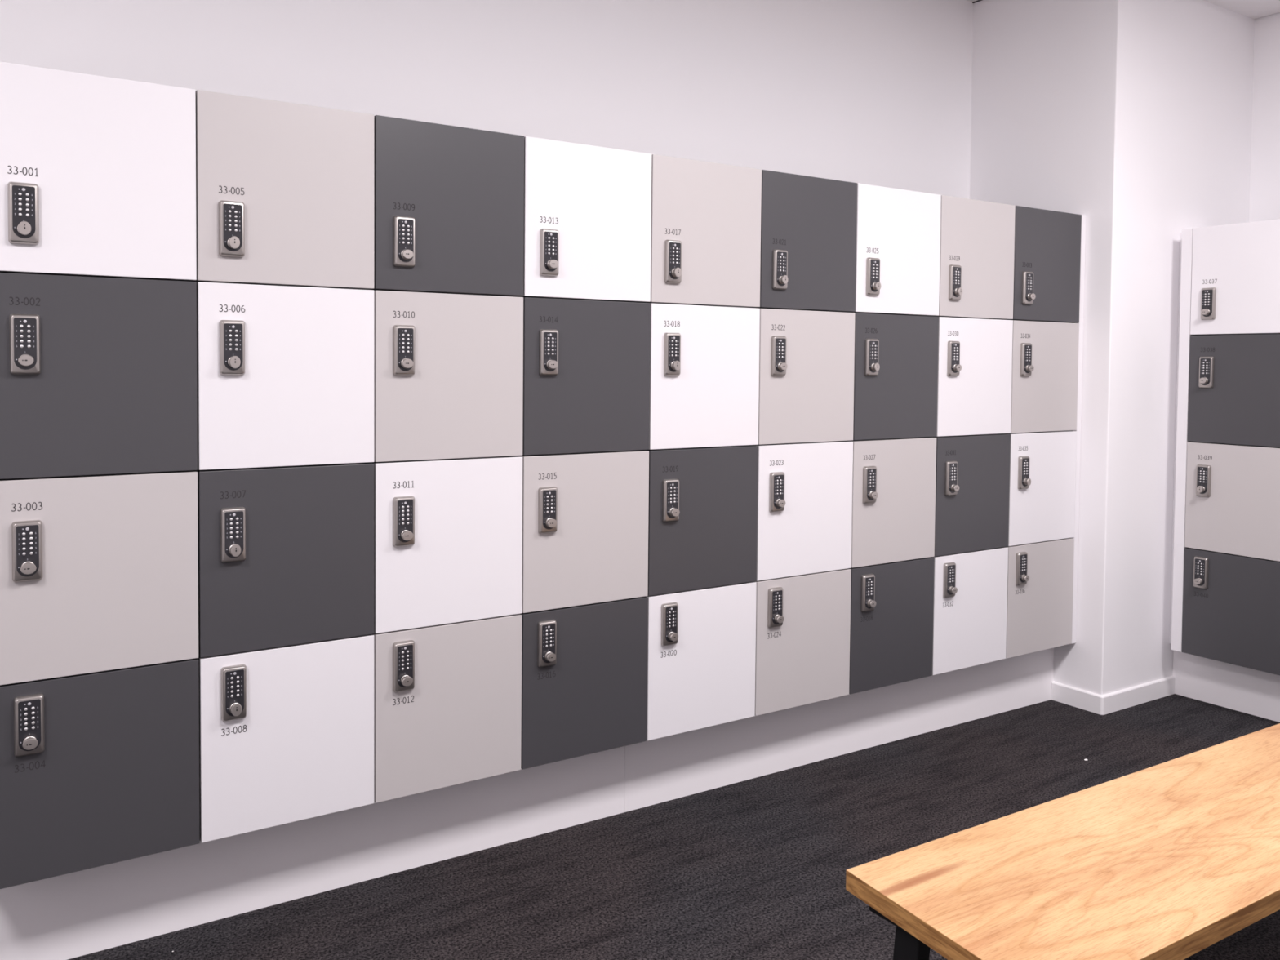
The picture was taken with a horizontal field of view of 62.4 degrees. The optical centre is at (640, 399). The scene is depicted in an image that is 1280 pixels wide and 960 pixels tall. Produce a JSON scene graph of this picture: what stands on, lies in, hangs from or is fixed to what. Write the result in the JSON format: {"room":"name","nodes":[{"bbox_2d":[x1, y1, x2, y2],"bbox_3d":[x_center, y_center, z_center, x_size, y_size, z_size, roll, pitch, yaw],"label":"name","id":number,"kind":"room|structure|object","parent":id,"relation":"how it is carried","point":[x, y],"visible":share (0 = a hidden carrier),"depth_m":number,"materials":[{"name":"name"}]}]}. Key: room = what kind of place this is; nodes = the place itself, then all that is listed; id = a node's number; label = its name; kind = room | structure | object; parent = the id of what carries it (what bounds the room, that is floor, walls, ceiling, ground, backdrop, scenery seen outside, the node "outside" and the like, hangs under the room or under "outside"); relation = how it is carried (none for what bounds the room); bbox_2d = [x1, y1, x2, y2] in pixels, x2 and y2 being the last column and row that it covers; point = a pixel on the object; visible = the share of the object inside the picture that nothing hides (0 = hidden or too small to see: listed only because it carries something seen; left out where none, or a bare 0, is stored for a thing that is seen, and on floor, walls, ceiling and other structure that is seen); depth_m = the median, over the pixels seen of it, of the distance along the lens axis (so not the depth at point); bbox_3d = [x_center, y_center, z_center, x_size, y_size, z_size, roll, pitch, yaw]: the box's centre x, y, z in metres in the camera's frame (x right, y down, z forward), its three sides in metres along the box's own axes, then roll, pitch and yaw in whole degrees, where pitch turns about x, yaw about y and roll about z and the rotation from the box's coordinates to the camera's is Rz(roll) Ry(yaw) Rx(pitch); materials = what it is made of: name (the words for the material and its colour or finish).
{"room":"changing room","nodes":[
{"label":"changing room","id":0,"kind":"room"},
{"bbox_2d":[0,0,973,199],"bbox_3d":[-1.141,-0.387,3.224,6.319,3.400,0.120,-1,2,-34],"label":"wall","id":1,"kind":"structure","parent":0,"point":[872,92],"depth_m":3.79,"materials":[{"name":"white paint"}]},
{"bbox_2d":[67,693,1279,959],"bbox_3d":[0.977,1.464,1.146,7.507,0.120,6.045,-1,2,-34],"label":"floor","id":2,"kind":"structure","parent":0,"point":[755,868],"depth_m":2.99,"materials":[{"name":"grey carpet"}]},
{"bbox_2d":[0,657,199,888],"bbox_3d":[-1.380,0.837,2.631,0.431,0.449,0.593,-1,2,-34],"label":"locker","id":3,"kind":"object","parent":2,"relation":"on","point":[97,769],"visible":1,"depth_m":2.41,"materials":[{"name":"grey laminate"}]},
{"bbox_2d":[0,470,198,684],"bbox_3d":[-1.376,0.388,2.616,0.431,0.449,0.593,-1,2,-34],"label":"locker","id":4,"kind":"object","parent":3,"relation":"on","point":[99,573],"visible":1,"depth_m":2.40,"materials":[{"name":"grey laminate"}]},
{"bbox_2d":[0,272,197,479],"bbox_3d":[-1.372,-0.062,2.601,0.431,0.449,0.593,-1,2,-34],"label":"locker","id":5,"kind":"object","parent":4,"relation":"on","point":[98,375],"visible":1,"depth_m":2.38,"materials":[{"name":"grey laminate"}]},
{"bbox_2d":[0,62,196,281],"bbox_3d":[-1.368,-0.512,2.585,0.431,0.449,0.593,-1,2,-34],"label":"locker","id":6,"kind":"object","parent":5,"relation":"on","point":[98,173],"visible":1,"depth_m":2.37,"materials":[{"name":"white laminate"}]},
{"bbox_2d":[197,634,373,843],"bbox_3d":[-1.021,0.832,2.870,0.431,0.449,0.593,-1,2,-34],"label":"locker","id":7,"kind":"object","parent":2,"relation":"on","point":[286,732],"visible":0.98,"depth_m":2.64,"materials":[{"name":"white laminate"}]},
{"bbox_2d":[196,462,373,657],"bbox_3d":[-1.017,0.383,2.854,0.431,0.449,0.593,-1,2,-34],"label":"locker","id":8,"kind":"object","parent":7,"relation":"on","point":[286,553],"visible":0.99,"depth_m":2.63,"materials":[{"name":"grey laminate"}]},
{"bbox_2d":[196,281,373,470],"bbox_3d":[-1.013,-0.067,2.839,0.431,0.449,0.593,-1,2,-34],"label":"locker","id":9,"kind":"object","parent":8,"relation":"on","point":[285,374],"visible":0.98,"depth_m":2.61,"materials":[{"name":"white laminate"}]},
{"bbox_2d":[195,89,373,289],"bbox_3d":[-1.009,-0.517,2.824,0.431,0.449,0.593,-1,2,-34],"label":"locker","id":10,"kind":"object","parent":9,"relation":"on","point":[285,190],"visible":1,"depth_m":2.60,"materials":[{"name":"grey laminate"}]},
{"bbox_2d":[0,746,624,959],"bbox_3d":[-0.866,1.189,3.019,1.748,0.268,0.318,-1,2,-34],"label":"plinth","id":11,"kind":"object","parent":2,"relation":"on","point":[68,916],"visible":0.56,"depth_m":2.80,"materials":[{"name":"white paint"}]},
{"bbox_2d":[373,613,521,803],"bbox_3d":[-0.661,0.827,3.108,0.431,0.449,0.593,-1,2,-34],"label":"locker","id":12,"kind":"object","parent":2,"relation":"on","point":[447,697],"visible":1,"depth_m":2.88,"materials":[{"name":"grey laminate"}]},
{"bbox_2d":[372,455,522,633],"bbox_3d":[-0.657,0.378,3.093,0.431,0.449,0.593,-1,2,-34],"label":"locker","id":13,"kind":"object","parent":12,"relation":"on","point":[448,532],"visible":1,"depth_m":2.87,"materials":[{"name":"white laminate"}]},
{"bbox_2d":[373,289,523,462],"bbox_3d":[-0.653,-0.072,3.077,0.431,0.449,0.593,-1,2,-34],"label":"locker","id":14,"kind":"object","parent":13,"relation":"on","point":[448,368],"visible":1,"depth_m":2.85,"materials":[{"name":"grey laminate"}]},
{"bbox_2d":[372,115,524,297],"bbox_3d":[-0.649,-0.522,3.062,0.431,0.449,0.593,-1,2,-34],"label":"locker","id":15,"kind":"object","parent":14,"relation":"on","point":[449,200],"visible":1,"depth_m":2.83,"materials":[{"name":"grey laminate"}]},
{"bbox_2d":[520,596,648,768],"bbox_3d":[-0.302,0.822,3.347,0.431,0.449,0.593,-1,2,-34],"label":"locker","id":16,"kind":"object","parent":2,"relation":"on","point":[584,667],"visible":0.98,"depth_m":3.12,"materials":[{"name":"grey laminate"}]},
{"bbox_2d":[520,449,648,613],"bbox_3d":[-0.298,0.372,3.331,0.431,0.449,0.593,-1,2,-34],"label":"locker","id":17,"kind":"object","parent":16,"relation":"on","point":[585,514],"visible":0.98,"depth_m":3.10,"materials":[{"name":"grey laminate"}]},
{"bbox_2d":[522,297,650,455],"bbox_3d":[-0.294,-0.077,3.316,0.431,0.449,0.593,-1,2,-34],"label":"locker","id":18,"kind":"object","parent":17,"relation":"on","point":[586,363],"visible":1,"depth_m":3.09,"materials":[{"name":"grey laminate"}]},
{"bbox_2d":[520,136,651,302],"bbox_3d":[-0.290,-0.527,3.300,0.431,0.449,0.593,-1,2,-34],"label":"locker","id":19,"kind":"object","parent":18,"relation":"on","point":[588,208],"visible":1,"depth_m":3.07,"materials":[{"name":"white laminate"}]},
{"bbox_2d":[645,581,756,740],"bbox_3d":[0.058,0.817,3.585,0.431,0.449,0.593,-1,2,-34],"label":"locker","id":20,"kind":"object","parent":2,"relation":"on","point":[701,642],"visible":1,"depth_m":3.36,"materials":[{"name":"white laminate"}]},
{"bbox_2d":[645,444,758,595],"bbox_3d":[0.062,0.367,3.570,0.431,0.449,0.593,-1,2,-34],"label":"locker","id":21,"kind":"object","parent":20,"relation":"on","point":[703,510],"visible":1,"depth_m":3.34,"materials":[{"name":"grey laminate"}]},
{"bbox_2d":[648,302,759,449],"bbox_3d":[0.066,-0.082,3.554,0.431,0.449,0.593,-1,2,-34],"label":"locker","id":22,"kind":"object","parent":21,"relation":"on","point":[704,360],"visible":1,"depth_m":3.33,"materials":[{"name":"white laminate"}]},
{"bbox_2d":[647,154,761,307],"bbox_3d":[0.070,-0.532,3.539,0.431,0.449,0.593,-1,2,-34],"label":"locker","id":23,"kind":"object","parent":22,"relation":"on","point":[705,243],"visible":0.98,"depth_m":3.31,"materials":[{"name":"grey laminate"}]},
{"bbox_2d":[753,568,851,715],"bbox_3d":[0.417,0.812,3.824,0.431,0.449,0.593,-1,2,-34],"label":"locker","id":24,"kind":"object","parent":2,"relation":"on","point":[803,621],"visible":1,"depth_m":3.60,"materials":[{"name":"grey laminate"}]},
{"bbox_2d":[754,440,853,581],"bbox_3d":[0.421,0.362,3.808,0.431,0.449,0.593,-1,2,-34],"label":"locker","id":25,"kind":"object","parent":24,"relation":"on","point":[805,489],"visible":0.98,"depth_m":3.58,"materials":[{"name":"white laminate"}]},
{"bbox_2d":[756,307,855,444],"bbox_3d":[0.425,-0.087,3.793,0.431,0.449,0.593,-1,2,-34],"label":"locker","id":26,"kind":"object","parent":25,"relation":"on","point":[806,357],"visible":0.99,"depth_m":3.56,"materials":[{"name":"grey laminate"}]},
{"bbox_2d":[756,169,857,312],"bbox_3d":[0.429,-0.537,3.777,0.431,0.449,0.593,-1,2,-34],"label":"locker","id":27,"kind":"object","parent":26,"relation":"on","point":[808,224],"visible":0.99,"depth_m":3.55,"materials":[{"name":"grey laminate"}]},
{"bbox_2d":[624,647,1053,812],"bbox_3d":[0.785,1.167,4.090,2.186,0.268,0.323,-1,2,-34],"label":"plinth","id":28,"kind":"object","parent":2,"relation":"on","point":[670,767],"visible":0.43,"depth_m":3.84,"materials":[{"name":"white laminate"}]},
{"bbox_2d":[848,556,934,694],"bbox_3d":[0.776,0.807,4.062,0.431,0.449,0.593,-1,2,-34],"label":"locker","id":29,"kind":"object","parent":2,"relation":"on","point":[892,603],"visible":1,"depth_m":3.84,"materials":[{"name":"grey laminate"}]},
{"bbox_2d":[849,436,936,568],"bbox_3d":[0.780,0.357,4.047,0.431,0.449,0.593,-1,2,-34],"label":"locker","id":30,"kind":"object","parent":29,"relation":"on","point":[894,479],"visible":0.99,"depth_m":3.82,"materials":[{"name":"grey laminate"}]},
{"bbox_2d":[853,312,938,439],"bbox_3d":[0.784,-0.092,4.031,0.431,0.449,0.593,-1,2,-34],"label":"locker","id":31,"kind":"object","parent":30,"relation":"on","point":[895,371],"visible":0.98,"depth_m":3.81,"materials":[{"name":"grey laminate"}]},
{"bbox_2d":[851,182,941,316],"bbox_3d":[0.788,-0.542,4.016,0.431,0.449,0.593,-1,2,-34],"label":"locker","id":32,"kind":"object","parent":31,"relation":"on","point":[898,231],"visible":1,"depth_m":3.79,"materials":[{"name":"white laminate"}]},
{"bbox_2d":[931,546,1008,675],"bbox_3d":[1.136,0.802,4.301,0.431,0.449,0.593,-1,2,-34],"label":"locker","id":33,"kind":"object","parent":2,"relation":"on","point":[971,588],"visible":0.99,"depth_m":4.07,"materials":[{"name":"white laminate"}]},
{"bbox_2d":[933,433,1010,556],"bbox_3d":[1.140,0.352,4.285,0.431,0.449,0.593,-1,2,-34],"label":"locker","id":34,"kind":"object","parent":33,"relation":"on","point":[972,478],"visible":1,"depth_m":4.06,"materials":[{"name":"grey laminate"}]},
{"bbox_2d":[936,316,1013,436],"bbox_3d":[1.144,-0.097,4.270,0.431,0.449,0.593,-1,2,-34],"label":"locker","id":35,"kind":"object","parent":34,"relation":"on","point":[975,355],"visible":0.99,"depth_m":4.04,"materials":[{"name":"white laminate"}]},
{"bbox_2d":[934,195,1015,319],"bbox_3d":[1.148,-0.547,4.254,0.431,0.449,0.593,-1,2,-34],"label":"locker","id":36,"kind":"object","parent":35,"relation":"on","point":[976,258],"visible":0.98,"depth_m":4.03,"materials":[{"name":"grey laminate"}]},
{"bbox_2d":[1005,537,1074,658],"bbox_3d":[1.496,0.797,4.539,0.431,0.449,0.593,-1,2,-34],"label":"locker","id":37,"kind":"object","parent":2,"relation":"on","point":[1040,575],"visible":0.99,"depth_m":4.31,"materials":[{"name":"grey laminate"}]},
{"bbox_2d":[1006,430,1076,546],"bbox_3d":[1.499,0.347,4.524,0.431,0.449,0.593,-1,2,-34],"label":"locker","id":38,"kind":"object","parent":37,"relation":"on","point":[1042,464],"visible":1,"depth_m":4.30,"materials":[{"name":"white laminate"}]},
{"bbox_2d":[1010,320,1079,433],"bbox_3d":[1.503,-0.102,4.508,0.431,0.449,0.593,-1,2,-34],"label":"locker","id":39,"kind":"object","parent":38,"relation":"on","point":[1045,354],"visible":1,"depth_m":4.28,"materials":[{"name":"grey laminate"}]},
{"bbox_2d":[1008,205,1081,323],"bbox_3d":[1.507,-0.552,4.493,0.431,0.449,0.593,-1,2,-34],"label":"locker","id":40,"kind":"object","parent":39,"relation":"on","point":[1047,258],"visible":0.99,"depth_m":4.27,"materials":[{"name":"grey laminate"}]},
{"bbox_2d":[845,723,1279,959],"bbox_3d":[1.317,1.140,2.363,1.946,0.450,0.524,-1,2,-34],"label":"bench","id":41,"kind":"object","parent":2,"relation":"on","point":[1171,860],"visible":1,"depth_m":2.06,"materials":[{"name":"brown wood"}]},
{"bbox_2d":[969,0,1254,695],"bbox_3d":[2.137,-0.418,4.963,1.069,3.400,0.846,-1,2,-34],"label":"wall pier","id":42,"kind":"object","parent":2,"relation":"on","point":[1134,117],"visible":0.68,"depth_m":4.48,"materials":[{"name":"white paint"}]},
{"bbox_2d":[1071,214,1085,643],"bbox_3d":[1.832,0.128,4.438,0.030,1.800,0.028,-1,2,-34],"label":"strip","id":43,"kind":"object","parent":42,"relation":"attached to","point":[1083,216],"visible":0.57,"depth_m":4.43,"materials":[{"name":"white laminate"}]},
{"bbox_2d":[1051,675,1174,715],"bbox_3d":[2.066,1.256,4.604,0.538,0.078,0.240,-1,2,-34],"label":"baseboard","id":44,"kind":"object","parent":42,"relation":"attached to","point":[1129,697],"visible":1,"depth_m":4.47,"materials":[{"name":"white paint"}]},
{"bbox_2d":[1168,232,1182,644],"bbox_3d":[2.433,0.173,4.639,0.205,1.796,0.059,-1,2,-34],"label":"cabinet filler","id":45,"kind":"object","parent":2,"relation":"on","point":[1180,235],"visible":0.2,"depth_m":4.60,"materials":[{"name":"white laminate"}]},
{"bbox_2d":[1170,227,1193,652],"bbox_3d":[2.541,0.172,4.646,0.577,1.800,0.046,-1,2,-34],"label":"end panel","id":46,"kind":"object","parent":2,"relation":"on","point":[1184,335],"visible":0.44,"depth_m":4.49,"materials":[{"name":"white laminate"}]},
{"bbox_2d":[1173,650,1279,722],"bbox_3d":[2.667,1.190,4.547,0.400,0.224,0.539,-1,2,-34],"label":"plinth","id":47,"kind":"object","parent":2,"relation":"on","point":[1251,691],"visible":0.62,"depth_m":4.46,"materials":[{"name":"white laminate"}]},
{"bbox_2d":[1182,547,1279,675],"bbox_3d":[2.644,0.855,4.454,0.593,0.449,0.431,-1,2,-34],"label":"locker","id":48,"kind":"object","parent":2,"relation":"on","point":[1231,602],"visible":1,"depth_m":4.32,"materials":[{"name":"grey laminate"}]},
{"bbox_2d":[1184,441,1279,561],"bbox_3d":[2.648,0.405,4.438,0.593,0.449,0.431,-1,2,-34],"label":"locker","id":49,"kind":"object","parent":48,"relation":"on","point":[1233,504],"visible":1,"depth_m":4.30,"materials":[{"name":"grey laminate"}]},
{"bbox_2d":[1187,333,1279,447],"bbox_3d":[2.652,-0.044,4.423,0.593,0.449,0.431,-1,2,-34],"label":"locker","id":50,"kind":"object","parent":49,"relation":"on","point":[1234,382],"visible":1,"depth_m":4.29,"materials":[{"name":"grey laminate"}]},
{"bbox_2d":[1190,219,1279,335],"bbox_3d":[2.656,-0.494,4.407,0.593,0.449,0.431,-1,2,-34],"label":"locker","id":51,"kind":"object","parent":50,"relation":"on","point":[1236,267],"visible":1,"depth_m":4.29,"materials":[{"name":"white laminate"}]},
{"bbox_2d":[1203,0,1279,18],"bbox_3d":[3.964,-1.720,2.493,0.709,0.120,5.199,-1,2,-34],"label":"ceiling","id":52,"kind":"structure","parent":0,"point":[1254,9],"depth_m":4.69,"materials":[{"name":"white paint"}]},
{"bbox_2d":[1248,12,1279,222],"bbox_3d":[4.070,-0.338,3.127,0.120,3.400,6.045,-1,2,-34],"label":"wall","id":53,"kind":"structure","parent":0,"point":[1264,180],"depth_m":4.82,"materials":[{"name":"white paint"}]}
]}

